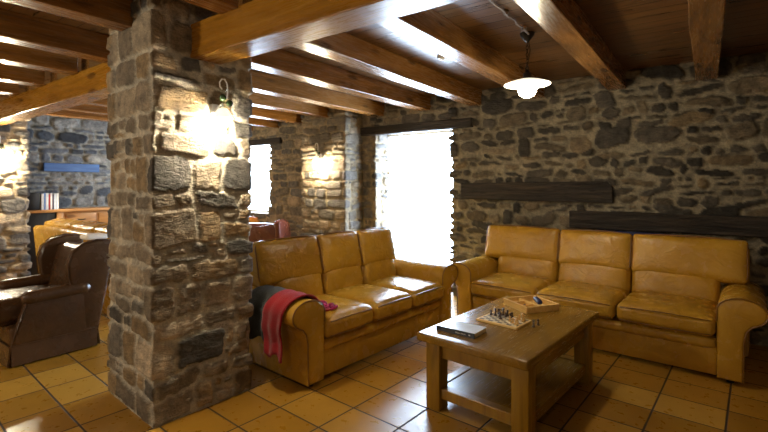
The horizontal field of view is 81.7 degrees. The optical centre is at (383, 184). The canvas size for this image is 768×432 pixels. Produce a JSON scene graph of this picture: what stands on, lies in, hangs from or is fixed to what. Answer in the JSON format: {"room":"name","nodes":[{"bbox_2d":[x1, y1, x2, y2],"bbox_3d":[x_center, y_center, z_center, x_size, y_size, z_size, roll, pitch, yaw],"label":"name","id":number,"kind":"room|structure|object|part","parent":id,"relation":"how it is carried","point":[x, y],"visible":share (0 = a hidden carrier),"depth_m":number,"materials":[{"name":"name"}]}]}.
{"room":"living room","nodes":[
{"label":"living room","id":0,"kind":"room"},
{"bbox_2d":[0,115,110,280],"bbox_3d":[-5.640,0.125,5.649,0.678,2.550,7.718,0,0,36],"label":"wall","id":1,"kind":"structure","parent":0,"point":[28,144],"depth_m":6.73,"materials":[{"name":"stone"}]},
{"bbox_2d":[43,163,98,171],"bbox_3d":[-4.960,-0.275,7.064,0.050,0.130,0.760,0,0,36],"label":"plank","id":2,"kind":"object","parent":1,"relation":"attached to","point":[58,167],"visible":1,"depth_m":7.02,"materials":[{"name":"paint"}]},
{"bbox_2d":[106,0,253,428],"bbox_3d":[-1.381,0.125,3.010,0.731,2.550,0.678,0,0,40],"label":"stone pillar","id":3,"kind":"structure","parent":0,"point":[180,263],"depth_m":2.73,"materials":[{"name":"grey stone"}]},
{"bbox_2d":[0,62,110,125],"bbox_3d":[-3.426,-0.879,4.540,4.380,0.212,0.207,0,0,36],"label":"beam","id":4,"kind":"structure","parent":3,"relation":"attached to","point":[88,85],"depth_m":4.20,"materials":[{"name":"brown wood"}]},
{"bbox_2d":[209,78,232,127],"bbox_3d":[-1.026,-0.504,2.771,0.212,0.309,0.128,0,0,40],"label":"wall lamp","id":5,"kind":"object","parent":3,"relation":"attached to","point":[222,114],"visible":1,"depth_m":2.73,"materials":[{"name":"white glass"}]},
{"bbox_3d":[-1.085,-0.475,2.817,0.062,0.070,0.044,0,0,40],"label":"wall plate","id":6,"kind":"part","parent":5,"relation":"part of","materials":[{"name":"white paint"}]},
{"bbox_3d":[-0.994,-0.442,2.741,0.123,0.064,0.123,0,0,40],"label":"lamp shade","id":7,"kind":"part","parent":5,"relation":"part of","materials":[{"name":"white glass"}]},
{"bbox_3d":[-0.994,-0.405,2.741,0.068,0.110,0.067,0,0,40],"label":"bulb","id":8,"kind":"part","parent":5,"relation":"part of","materials":[{"name":"white glass"}]},
{"bbox_2d":[190,0,459,64],"bbox_3d":[0.723,-0.878,1.454,4.580,0.213,0.206,0,0,36],"label":"beam","id":9,"kind":"structure","parent":3,"relation":"attached to","point":[256,27],"depth_m":2.28,"materials":[{"name":"brown wood"}]},
{"bbox_2d":[0,293,767,431],"bbox_3d":[-1.637,1.400,3.105,11.267,0.001,9.408,0,0,40],"label":"floor","id":10,"kind":"structure","parent":0,"point":[384,390],"depth_m":2.87,"materials":[{"name":"tile"}]},
{"bbox_2d":[0,233,110,367],"bbox_3d":[-2.992,0.929,3.827,0.788,0.918,0.956,0,0,36],"label":"armchair","id":11,"kind":"object","parent":10,"relation":"on","point":[57,310],"visible":0.99,"depth_m":3.72,"materials":[{"name":"brown leather"}]},
{"bbox_3d":[-3.246,1.036,4.042,0.124,0.419,0.595,0,0,36],"label":"armrest","id":12,"kind":"part","parent":11,"relation":"part of","materials":[{"name":"brown leather"}]},
{"bbox_2d":[0,284,52,326],"bbox_3d":[-3.067,1.006,3.723,0.562,0.232,0.700,0,0,36],"label":"seat cushion","id":13,"kind":"object","parent":11,"relation":"on","point":[10,304],"depth_m":3.51,"materials":[{"name":"brown leather"}]},
{"bbox_3d":[-2.709,1.036,3.652,0.124,0.419,0.595,0,0,36],"label":"armrest","id":14,"kind":"part","parent":11,"relation":"part of","materials":[{"name":"brown leather"}]},
{"bbox_3d":[-2.824,0.885,4.059,0.640,0.710,0.281,0,0,36],"label":"backrest","id":15,"kind":"part","parent":11,"relation":"part of","materials":[{"name":"brown leather"}]},
{"bbox_2d":[80,233,107,239],"bbox_3d":[-2.557,0.455,3.916,0.151,0.053,0.180,0,0,36],"label":"folded cloth","id":16,"kind":"object","parent":11,"relation":"on","point":[92,236],"visible":0.94,"depth_m":3.86,"materials":[{"name":"white fabric"}]},
{"bbox_2d":[27,206,109,274],"bbox_3d":[-4.677,0.880,7.057,0.497,1.040,1.780,0,0,36],"label":"sideboard","id":17,"kind":"object","parent":10,"relation":"on","point":[100,214],"visible":0.26,"depth_m":6.53,"materials":[{"name":"brown wood"}]},
{"bbox_2d":[27,192,39,209],"bbox_3d":[-5.098,0.235,6.423,0.200,0.250,0.150,0,0,36],"label":"box","id":18,"kind":"object","parent":17,"relation":"on","point":[34,203],"visible":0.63,"depth_m":6.37,"materials":[{"name":"black"}]},
{"bbox_2d":[40,193,43,209],"bbox_3d":[-5.011,0.242,6.484,0.150,0.235,0.028,0,0,36],"label":"book","id":19,"kind":"object","parent":17,"relation":"on","point":[41,195],"visible":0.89,"depth_m":6.45,"materials":[{"name":"white paper"}]},
{"bbox_2d":[41,193,45,209],"bbox_3d":[-4.996,0.237,6.505,0.150,0.245,0.018,0,0,36],"label":"book","id":20,"kind":"object","parent":17,"relation":"on","point":[41,193],"visible":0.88,"depth_m":6.47,"materials":[{"name":"paper"}]},
{"bbox_2d":[46,193,48,209],"bbox_3d":[-4.979,0.240,6.528,0.150,0.240,0.033,0,0,36],"label":"book","id":21,"kind":"object","parent":17,"relation":"on","point":[47,194],"visible":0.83,"depth_m":6.49,"materials":[{"name":"white paper"}]},
{"bbox_2d":[49,193,51,209],"bbox_3d":[-4.948,0.240,6.570,0.150,0.240,0.023,0,0,36],"label":"book","id":22,"kind":"object","parent":17,"relation":"on","point":[49,193],"visible":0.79,"depth_m":6.52,"materials":[{"name":"paper"}]},
{"bbox_2d":[52,193,55,208],"bbox_3d":[-4.920,0.242,6.608,0.150,0.235,0.028,0,0,36],"label":"book","id":23,"kind":"object","parent":17,"relation":"on","point":[54,194],"visible":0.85,"depth_m":6.57,"materials":[{"name":"white paper"}]},
{"bbox_2d":[56,193,58,208],"bbox_3d":[-4.903,0.241,6.633,0.150,0.238,0.026,0,0,36],"label":"book","id":24,"kind":"object","parent":17,"relation":"on","point":[57,194],"visible":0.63,"depth_m":6.59,"materials":[{"name":"white paper"}]},
{"bbox_3d":[-4.784,0.900,6.554,0.035,1.000,0.080,0,0,36],"label":"post","id":25,"kind":"part","parent":17,"relation":"part of","materials":[{"name":"brown wood"}]},
{"bbox_2d":[27,206,109,212],"bbox_3d":[-4.680,0.380,7.059,0.490,0.040,1.780,0,0,36],"label":"countertop","id":26,"kind":"structure","parent":17,"relation":"on","point":[75,209],"depth_m":6.71,"materials":[{"name":"brown wood"}]},
{"bbox_3d":[-4.625,0.515,6.784,0.022,0.170,0.400,0,0,36],"label":"drawer","id":27,"kind":"part","parent":17,"relation":"part of","materials":[{"name":"brown wood"}]},
{"bbox_3d":[-4.366,0.515,7.140,0.022,0.170,0.400,0,0,36],"label":"drawer","id":28,"kind":"part","parent":17,"relation":"part of","materials":[{"name":"brown wood"}]},
{"bbox_2d":[33,218,110,313],"bbox_3d":[-3.327,0.916,5.496,2.517,0.968,0.982,0,0,35],"label":"leather sofa","id":29,"kind":"object","parent":10,"relation":"on","point":[51,228],"visible":0.09,"depth_m":5.36,"materials":[{"name":"leather"}]},
{"bbox_2d":[44,218,81,227],"bbox_3d":[-4.076,0.631,5.713,0.822,0.384,0.280,0,0,35],"label":"pillow","id":30,"kind":"object","parent":29,"relation":"on","point":[59,222],"depth_m":5.61,"materials":[{"name":"yellow leather"}]},
{"bbox_2d":[70,221,105,230],"bbox_3d":[-3.473,0.630,5.290,0.648,0.385,0.283,0,0,35],"label":"pillow","id":31,"kind":"object","parent":29,"relation":"on","point":[81,225],"depth_m":5.20,"materials":[{"name":"yellow leather"}]},
{"bbox_2d":[94,224,107,233],"bbox_3d":[-2.880,0.633,4.874,0.792,0.377,0.282,0,0,35],"label":"pillow","id":32,"kind":"object","parent":29,"relation":"on","point":[102,228],"depth_m":4.91,"materials":[{"name":"yellow leather"}]},
{"bbox_2d":[249,216,259,222],"bbox_3d":[-2.274,0.929,7.140,0.788,0.918,0.956,0,0,14],"label":"armchair","id":33,"kind":"object","parent":10,"relation":"on","point":[252,219],"visible":0.02,"depth_m":6.75,"materials":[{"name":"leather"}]},
{"bbox_2d":[249,219,290,241],"bbox_3d":[-1.684,0.929,6.525,0.788,0.918,0.955,0,0,12],"label":"armchair","id":34,"kind":"object","parent":10,"relation":"on","point":[280,228],"visible":0.1,"depth_m":6.11,"materials":[{"name":"red leather"}]},
{"bbox_3d":[-1.743,0.885,6.245,0.640,0.709,0.282,0,0,12],"label":"backrest","id":35,"kind":"part","parent":34,"relation":"part of","materials":[{"name":"red leather"}]},
{"bbox_2d":[249,227,457,386],"bbox_3d":[-0.263,0.916,3.986,0.982,0.968,2.077,0,0,41],"label":"leather sofa","id":36,"kind":"object","parent":10,"relation":"on","point":[383,299],"visible":0.93,"depth_m":3.68,"materials":[{"name":"leather"}]},
{"bbox_3d":[-0.568,0.948,4.162,0.290,0.845,1.680,0,0,41],"label":"frame","id":37,"kind":"part","parent":36,"relation":"part of","materials":[{"name":"yellow leather"}]},
{"bbox_2d":[249,285,285,342],"bbox_3d":[-0.830,0.928,3.283,0.295,0.347,0.352,0,0,41],"label":"garment","id":38,"kind":"object","parent":36,"relation":"on","point":[261,295],"visible":0.59,"depth_m":3.15,"materials":[{"name":"grey fabric"}]},
{"bbox_2d":[249,235,321,286],"bbox_3d":[-0.830,0.631,3.713,0.280,0.389,0.644,0,0,41],"label":"pillow","id":39,"kind":"object","parent":36,"relation":"on","point":[295,261],"depth_m":3.60,"materials":[{"name":"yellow leather"}]},
{"bbox_3d":[-0.813,1.079,3.280,0.805,0.582,0.280,0,0,41],"label":"armrest","id":40,"kind":"part","parent":36,"relation":"part of","materials":[{"name":"yellow leather"}]},
{"bbox_2d":[272,274,323,294],"bbox_3d":[-0.754,0.875,3.744,0.285,0.292,0.498,0,0,41],"label":"cushion","id":41,"kind":"object","parent":36,"relation":"on","point":[313,284],"depth_m":3.66,"materials":[{"name":"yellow leather"}]},
{"bbox_2d":[261,289,337,363],"bbox_3d":[-0.592,0.967,3.196,0.253,0.426,0.531,0,0,41],"label":"scarf","id":42,"kind":"object","parent":36,"relation":"on","point":[273,311],"visible":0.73,"depth_m":3.03,"materials":[{"name":"red fabric"}]},
{"bbox_2d":[315,232,361,273],"bbox_3d":[-0.454,0.631,4.150,0.278,0.382,0.501,0,0,41],"label":"pillow","id":43,"kind":"object","parent":36,"relation":"on","point":[339,252],"depth_m":4.05,"materials":[{"name":"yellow leather"}]},
{"bbox_2d":[321,266,362,293],"bbox_3d":[-0.427,0.875,4.127,0.283,0.296,0.497,0,0,41],"label":"cushion","id":44,"kind":"object","parent":36,"relation":"on","point":[334,278],"depth_m":3.98,"materials":[{"name":"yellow leather"}]},
{"bbox_2d":[314,294,372,337],"bbox_3d":[-0.476,1.015,3.508,0.674,0.198,0.496,0,0,41],"label":"seat cushion","id":45,"kind":"object","parent":36,"relation":"on","point":[352,317],"depth_m":3.32,"materials":[{"name":"yellow leather"}]},
{"bbox_2d":[327,284,411,320],"bbox_3d":[-0.150,1.016,3.890,0.675,0.201,0.497,0,0,41],"label":"seat cushion","id":46,"kind":"object","parent":36,"relation":"on","point":[388,304],"depth_m":3.75,"materials":[{"name":"yellow leather"}]},
{"bbox_2d":[355,228,395,265],"bbox_3d":[-0.122,0.633,4.538,0.280,0.377,0.515,0,0,41],"label":"pillow","id":47,"kind":"object","parent":36,"relation":"on","point":[376,246],"depth_m":4.43,"materials":[{"name":"yellow leather"}]},
{"bbox_2d":[361,259,396,283],"bbox_3d":[-0.100,0.878,4.508,0.285,0.294,0.498,0,0,41],"label":"cushion","id":48,"kind":"object","parent":36,"relation":"on","point":[373,270],"depth_m":4.36,"materials":[{"name":"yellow leather"}]},
{"bbox_3d":[-0.252,1.232,3.977,0.790,0.265,1.508,0,0,41],"label":"seat","id":49,"kind":"part","parent":36,"relation":"part of","materials":[{"name":"yellow leather"}]},
{"bbox_3d":[0.036,1.138,3.729,0.098,0.085,1.502,0,0,41],"label":"rail","id":50,"kind":"part","parent":36,"relation":"part of","materials":[{"name":"yellow leather"}]},
{"bbox_2d":[367,276,443,307],"bbox_3d":[0.178,1.014,4.270,0.675,0.201,0.497,0,0,41],"label":"seat cushion","id":51,"kind":"object","parent":36,"relation":"on","point":[425,291],"depth_m":4.14,"materials":[{"name":"yellow leather"}]},
{"bbox_3d":[0.350,1.079,4.638,0.805,0.582,0.280,0,0,41],"label":"armrest","id":52,"kind":"part","parent":36,"relation":"part of","materials":[{"name":"yellow leather"}]},
{"bbox_2d":[417,296,598,431],"bbox_3d":[0.879,1.157,2.989,0.723,0.485,1.243,0,0,42],"label":"coffee table","id":53,"kind":"object","parent":10,"relation":"on","point":[512,377],"visible":0.87,"depth_m":2.72,"materials":[{"name":"brown wood"}]},
{"bbox_3d":[0.335,1.183,2.803,0.100,0.435,0.100,0,0,41],"label":"leg","id":54,"kind":"part","parent":53,"relation":"part of","materials":[{"name":"brown wood"}]},
{"bbox_2d":[436,319,486,338],"bbox_3d":[0.484,0.900,2.784,0.268,0.030,0.163,0,0,39],"label":"book","id":55,"kind":"object","parent":53,"relation":"on","point":[464,329],"visible":1,"depth_m":2.75,"materials":[{"name":"paper"}]},
{"bbox_2d":[476,312,531,329],"bbox_3d":[0.804,0.907,2.978,0.294,0.015,0.220,0,0,43],"label":"board","id":56,"kind":"object","parent":53,"relation":"on","point":[491,319],"visible":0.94,"depth_m":2.93,"materials":[{"name":"brown wood"}]},
{"bbox_2d":[448,358,575,407],"bbox_3d":[0.880,1.277,2.989,0.510,0.022,0.940,0,0,41],"label":"shelf","id":57,"kind":"object","parent":53,"relation":"attached to","point":[488,387],"depth_m":2.85,"materials":[{"name":"brown wood"}]},
{"bbox_3d":[0.762,1.183,2.425,0.100,0.435,0.100,0,0,42],"label":"leg","id":58,"kind":"part","parent":53,"relation":"part of","materials":[{"name":"brown wood"}]},
{"bbox_2d":[503,295,559,313],"bbox_3d":[1.099,0.891,3.324,0.284,0.048,0.284,0,0,-19],"label":"wooden box","id":59,"kind":"object","parent":53,"relation":"on","point":[517,303],"visible":0.95,"depth_m":3.28,"materials":[{"name":"brown wood"}]},
{"bbox_2d":[533,297,542,304],"bbox_3d":[1.154,0.867,3.333,0.040,0.042,0.100,0,0,-4],"label":"pouch","id":60,"kind":"object","parent":59,"relation":"in","point":[537,300],"visible":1,"depth_m":3.31,"materials":[{"name":"grey leather"}]},
{"bbox_3d":[1.425,1.183,3.174,0.100,0.435,0.100,0,0,41],"label":"leg","id":61,"kind":"part","parent":53,"relation":"part of","materials":[{"name":"brown wood"}]},
{"bbox_2d":[451,225,767,383],"bbox_3d":[1.891,0.916,4.114,2.517,0.968,0.982,0,0,39],"label":"leather sofa","id":62,"kind":"object","parent":10,"relation":"on","point":[686,301],"visible":0.93,"depth_m":3.73,"materials":[{"name":"leather"}]},
{"bbox_3d":[1.005,1.079,4.790,0.280,0.582,0.805,0,0,40],"label":"armrest","id":63,"kind":"part","parent":62,"relation":"part of","materials":[{"name":"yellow leather"}]},
{"bbox_2d":[471,272,555,299],"bbox_3d":[1.295,1.016,4.411,0.644,0.198,0.675,0,0,40],"label":"seat cushion","id":64,"kind":"object","parent":62,"relation":"on","point":[484,285],"depth_m":4.28,"materials":[{"name":"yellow leather"}]},
{"bbox_2d":[485,225,560,262],"bbox_3d":[1.495,0.634,4.768,0.792,0.386,0.281,0,0,40],"label":"pillow","id":65,"kind":"object","parent":62,"relation":"on","point":[504,243],"depth_m":4.65,"materials":[{"name":"yellow leather"}]},
{"bbox_2d":[497,256,558,281],"bbox_3d":[1.527,0.875,4.693,0.644,0.290,0.287,0,0,40],"label":"cushion","id":66,"kind":"object","parent":62,"relation":"on","point":[547,267],"depth_m":4.55,"materials":[{"name":"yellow leather"}]},
{"bbox_2d":[536,280,629,318],"bbox_3d":[1.796,1.015,3.999,0.642,0.200,0.676,0,0,40],"label":"seat cushion","id":67,"kind":"object","parent":62,"relation":"on","point":[604,297],"depth_m":3.82,"materials":[{"name":"yellow leather"}]},
{"bbox_3d":[1.640,1.138,3.810,1.942,0.084,0.098,0,0,40],"label":"rail","id":68,"kind":"part","parent":62,"relation":"part of","materials":[{"name":"yellow leather"}]},
{"bbox_3d":[1.882,1.232,4.103,1.948,0.265,0.790,0,0,40],"label":"seat","id":69,"kind":"part","parent":62,"relation":"part of","materials":[{"name":"yellow leather"}]},
{"bbox_2d":[558,263,631,292],"bbox_3d":[2.029,0.872,4.280,0.645,0.293,0.285,0,0,40],"label":"cushion","id":70,"kind":"object","parent":62,"relation":"on","point":[617,275],"depth_m":4.14,"materials":[{"name":"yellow leather"}]},
{"bbox_2d":[558,229,632,270],"bbox_3d":[2.052,0.632,4.310,0.645,0.382,0.280,0,0,40],"label":"pillow","id":71,"kind":"object","parent":62,"relation":"on","point":[578,249],"depth_m":4.21,"materials":[{"name":"yellow leather"}]},
{"bbox_2d":[616,290,717,336],"bbox_3d":[2.297,1.016,3.586,0.644,0.200,0.675,0,0,40],"label":"seat cushion","id":72,"kind":"object","parent":62,"relation":"on","point":[669,313],"depth_m":3.40,"materials":[{"name":"yellow leather"}]},
{"bbox_2d":[631,271,720,302],"bbox_3d":[2.530,0.873,3.867,0.646,0.292,0.288,0,0,40],"label":"cushion","id":73,"kind":"object","parent":62,"relation":"on","point":[706,285],"depth_m":3.73,"materials":[{"name":"yellow leather"}]},
{"bbox_2d":[631,234,748,283],"bbox_3d":[2.620,0.634,3.840,0.823,0.378,0.279,0,0,40],"label":"pillow","id":74,"kind":"object","parent":62,"relation":"on","point":[655,258],"depth_m":3.74,"materials":[{"name":"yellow leather"}]},
{"bbox_3d":[2.123,0.948,4.371,2.280,0.845,0.290,0,0,40],"label":"frame","id":75,"kind":"part","parent":62,"relation":"part of","materials":[{"name":"yellow leather"}]},
{"bbox_3d":[2.724,1.079,3.373,0.280,0.582,0.805,0,0,40],"label":"armrest","id":76,"kind":"part","parent":62,"relation":"part of","materials":[{"name":"yellow leather"}]},
{"bbox_2d":[603,230,679,236],"bbox_3d":[2.446,0.929,4.320,0.720,0.942,0.034,0,0,40],"label":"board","id":77,"kind":"object","parent":10,"relation":"on","point":[631,233],"visible":0.16,"depth_m":4.31,"materials":[{"name":"brown wood"}]},
{"bbox_2d":[0,0,767,102],"bbox_3d":[-1.688,-1.180,3.019,10.520,0.060,8.340,0,0,36],"label":"ceiling","id":78,"kind":"structure","parent":0,"point":[639,33],"depth_m":3.44,"materials":[{"name":"brown wood"}]},
{"bbox_2d":[0,81,19,95],"bbox_3d":[-5.178,-1.058,3.113,0.167,0.183,4.150,0,0,36],"label":"joist","id":79,"kind":"object","parent":78,"relation":"attached to","point":[6,88],"visible":0.55,"depth_m":4.68,"materials":[{"name":"brown wood"}]},
{"bbox_2d":[0,63,44,86],"bbox_3d":[-4.572,-1.058,2.673,0.168,0.183,4.150,0,0,36],"label":"joist","id":80,"kind":"object","parent":78,"relation":"attached to","point":[8,73],"visible":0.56,"depth_m":4.17,"materials":[{"name":"brown wood"}]},
{"bbox_2d":[0,42,77,74],"bbox_3d":[-3.925,-1.059,2.203,0.167,0.182,4.150,0,0,36],"label":"joist","id":81,"kind":"object","parent":78,"relation":"attached to","point":[10,54],"visible":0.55,"depth_m":3.61,"materials":[{"name":"brown wood"}]},
{"bbox_2d":[0,95,108,121],"bbox_3d":[-3.983,-1.059,7.022,0.157,0.182,3.440,0,0,36],"label":"joist","id":82,"kind":"object","parent":78,"relation":"attached to","point":[63,113],"visible":0.09,"depth_m":6.37,"materials":[{"name":"brown wood"}]},
{"bbox_2d":[0,8,109,62],"bbox_3d":[-3.374,-1.058,1.803,0.166,0.183,4.150,0,0,36],"label":"joist","id":83,"kind":"object","parent":78,"relation":"attached to","point":[16,28],"visible":0.88,"depth_m":3.12,"materials":[{"name":"brown wood"}]},
{"bbox_2d":[0,0,132,31],"bbox_3d":[-2.752,-1.059,1.196,0.168,0.183,3.900,0,0,36],"label":"joist","id":84,"kind":"object","parent":78,"relation":"attached to","point":[111,14],"visible":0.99,"depth_m":2.57,"materials":[{"name":"brown wood"}]},
{"bbox_2d":[6,88,252,130],"bbox_3d":[-3.417,-1.059,6.611,0.157,0.182,3.440,0,0,36],"label":"joist","id":85,"kind":"object","parent":78,"relation":"attached to","point":[86,108],"visible":0.07,"depth_m":5.85,"materials":[{"name":"brown wood"}]},
{"bbox_2d":[25,80,278,127],"bbox_3d":[-2.850,-1.059,6.199,0.157,0.183,3.440,0,0,36],"label":"joist","id":86,"kind":"object","parent":78,"relation":"attached to","point":[258,122],"visible":0.12,"depth_m":7.13,"materials":[{"name":"brown wood"}]},
{"bbox_2d":[51,71,302,124],"bbox_3d":[-2.244,-1.059,5.759,0.157,0.182,3.440,0,0,36],"label":"joist","id":87,"kind":"object","parent":78,"relation":"attached to","point":[257,112],"visible":0.16,"depth_m":6.47,"materials":[{"name":"brown wood"}]},
{"bbox_2d":[81,58,328,117],"bbox_3d":[-1.749,-1.059,5.164,0.158,0.182,3.060,0,0,36],"label":"joist","id":88,"kind":"object","parent":78,"relation":"attached to","point":[261,100],"visible":0.24,"depth_m":5.69,"materials":[{"name":"brown wood"}]},
{"bbox_2d":[182,0,237,13],"bbox_3d":[-2.071,-1.059,0.825,0.167,0.182,4.100,0,0,36],"label":"joist","id":89,"kind":"object","parent":78,"relation":"attached to","point":[218,6],"visible":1,"depth_m":2.40,"materials":[{"name":"brown wood"}]},
{"bbox_2d":[249,70,383,116],"bbox_3d":[-1.062,-1.058,4.900,0.154,0.183,3.440,0,0,36],"label":"joist","id":90,"kind":"object","parent":78,"relation":"attached to","point":[264,83],"visible":0.55,"depth_m":5.12,"materials":[{"name":"brown wood"}]},
{"bbox_2d":[251,49,430,111],"bbox_3d":[-0.455,-1.058,4.459,0.166,0.183,3.440,0,0,36],"label":"joist","id":91,"kind":"object","parent":78,"relation":"attached to","point":[280,62],"visible":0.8,"depth_m":4.32,"materials":[{"name":"brown wood"}]},
{"bbox_2d":[238,0,481,105],"bbox_3d":[0.119,-1.059,4.042,0.167,0.182,3.440,0,0,36],"label":"joist","id":92,"kind":"object","parent":78,"relation":"attached to","point":[345,48],"visible":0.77,"depth_m":3.82,"materials":[{"name":"brown wood"}]},
{"bbox_2d":[437,54,446,60],"bbox_3d":[0.510,-1.121,3.894,0.070,0.058,0.060,0,0,36],"label":"smoke detector","id":93,"kind":"object","parent":78,"relation":"attached to","point":[440,57],"visible":0.81,"depth_m":3.88,"materials":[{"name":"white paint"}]},
{"bbox_2d":[376,9,544,98],"bbox_3d":[0.726,-1.059,3.601,0.168,0.181,3.440,0,0,36],"label":"joist","id":94,"kind":"object","parent":78,"relation":"attached to","point":[429,29],"visible":0.72,"depth_m":3.23,"materials":[{"name":"brown wood"}]},
{"bbox_2d":[488,0,528,34],"bbox_3d":[0.626,-1.134,2.687,0.046,0.031,1.585,0,0,36],"label":"cable","id":95,"kind":"object","parent":78,"relation":"attached to","point":[505,12],"visible":1,"depth_m":2.97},
{"bbox_2d":[504,31,550,97],"bbox_3d":[1.085,-0.905,3.365,0.344,0.490,0.344,0,0,36],"label":"pendant lamp","id":96,"kind":"object","parent":78,"relation":"hanging from","point":[527,86],"visible":1,"depth_m":3.34,"materials":[{"name":"glass"}]},
{"bbox_3d":[1.085,-0.780,3.365,0.344,0.044,0.344,0,0,36],"label":"lamp shade","id":97,"kind":"part","parent":96,"relation":"part of","materials":[{"name":"white glass"}]},
{"bbox_3d":[1.085,-0.725,3.365,0.140,0.130,0.140,0,0,36],"label":"globe","id":98,"kind":"part","parent":96,"relation":"part of","materials":[{"name":"white glass"}]},
{"bbox_3d":[1.085,-0.962,3.365,0.017,0.245,0.017,0,0,-9],"label":"chain","id":99,"kind":"part","parent":96,"relation":"part of","materials":[{"name":"metal"}]},
{"bbox_2d":[513,0,625,89],"bbox_3d":[1.365,-1.059,3.137,0.173,0.182,3.440,0,0,36],"label":"joist","id":100,"kind":"object","parent":78,"relation":"attached to","point":[565,21],"visible":1,"depth_m":2.99,"materials":[{"name":"brown wood"}]},
{"bbox_2d":[688,0,725,80],"bbox_3d":[1.963,-1.059,2.703,0.178,0.183,3.440,0,0,36],"label":"joist","id":101,"kind":"object","parent":78,"relation":"attached to","point":[705,17],"visible":1,"depth_m":2.85,"materials":[{"name":"brown wood"}]},
{"bbox_2d":[249,52,767,346],"bbox_3d":[0.441,0.125,5.924,10.250,2.550,0.817,0,0,36],"label":"wall","id":102,"kind":"structure","parent":0,"point":[670,141],"depth_m":4.80,"materials":[{"name":"stone"}]},
{"bbox_2d":[248,146,269,211],"bbox_3d":[-2.288,-0.110,8.368,1.420,1.220,0.050,0,0,36],"label":"window","id":103,"kind":"structure","parent":102,"relation":"in","point":[264,147],"depth_m":8.37,"materials":[{"name":"white paint"}]},
{"bbox_2d":[249,137,281,145],"bbox_3d":[-2.135,-0.750,7.780,1.000,0.108,0.086,0,0,36],"label":"lintel","id":104,"kind":"object","parent":102,"relation":"attached to","point":[278,140],"visible":0.84,"depth_m":7.67,"materials":[{"name":"brown wood"}]},
{"bbox_2d":[312,143,323,164],"bbox_3d":[-0.933,-0.444,6.351,0.128,0.309,0.212,0,0,36],"label":"wall lamp","id":105,"kind":"object","parent":102,"relation":"attached to","point":[316,159],"visible":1,"depth_m":6.30,"materials":[{"name":"white glass"}]},
{"bbox_2d":[360,118,472,135],"bbox_3d":[0.382,-0.767,5.953,1.740,0.123,0.107,0,0,36],"label":"lintel","id":106,"kind":"object","parent":102,"relation":"attached to","point":[448,124],"visible":0.99,"depth_m":5.85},
{"bbox_2d":[386,130,452,219],"bbox_3d":[0.547,0.330,6.222,1.290,2.140,0.050,0,0,36],"label":"door","id":107,"kind":"structure","parent":102,"relation":"in","point":[441,131],"depth_m":6.32,"materials":[{"name":"white paint"}]},
{"bbox_2d":[461,181,613,202],"bbox_3d":[1.655,0.072,5.026,1.690,0.227,0.088,0,0,36],"label":"beam","id":108,"kind":"structure","parent":102,"relation":"attached to","point":[572,191],"depth_m":4.90,"materials":[{"name":"brown wood"}]},
{"bbox_2d":[569,210,767,237],"bbox_3d":[3.207,0.359,3.869,3.000,0.190,0.105,0,0,36],"label":"mantel timber","id":109,"kind":"object","parent":102,"relation":"attached to","point":[725,225],"visible":1,"depth_m":4.16,"materials":[{"name":"brown wood"}]},
{"bbox_3d":[0.470,0.125,6.006,10.500,2.550,0.850,0,0,36],"label":"wall","id":110,"kind":"structure","parent":0,"visible":0},
{"bbox_2d":[250,117,452,217],"bbox_3d":[-0.968,-0.170,7.217,4.910,1.500,0.420,0,0,36],"label":"trim","id":111,"kind":"structure","parent":110,"relation":"attached to","point":[451,117],"depth_m":8.07,"materials":[{"name":"beige paint"}]}
]}

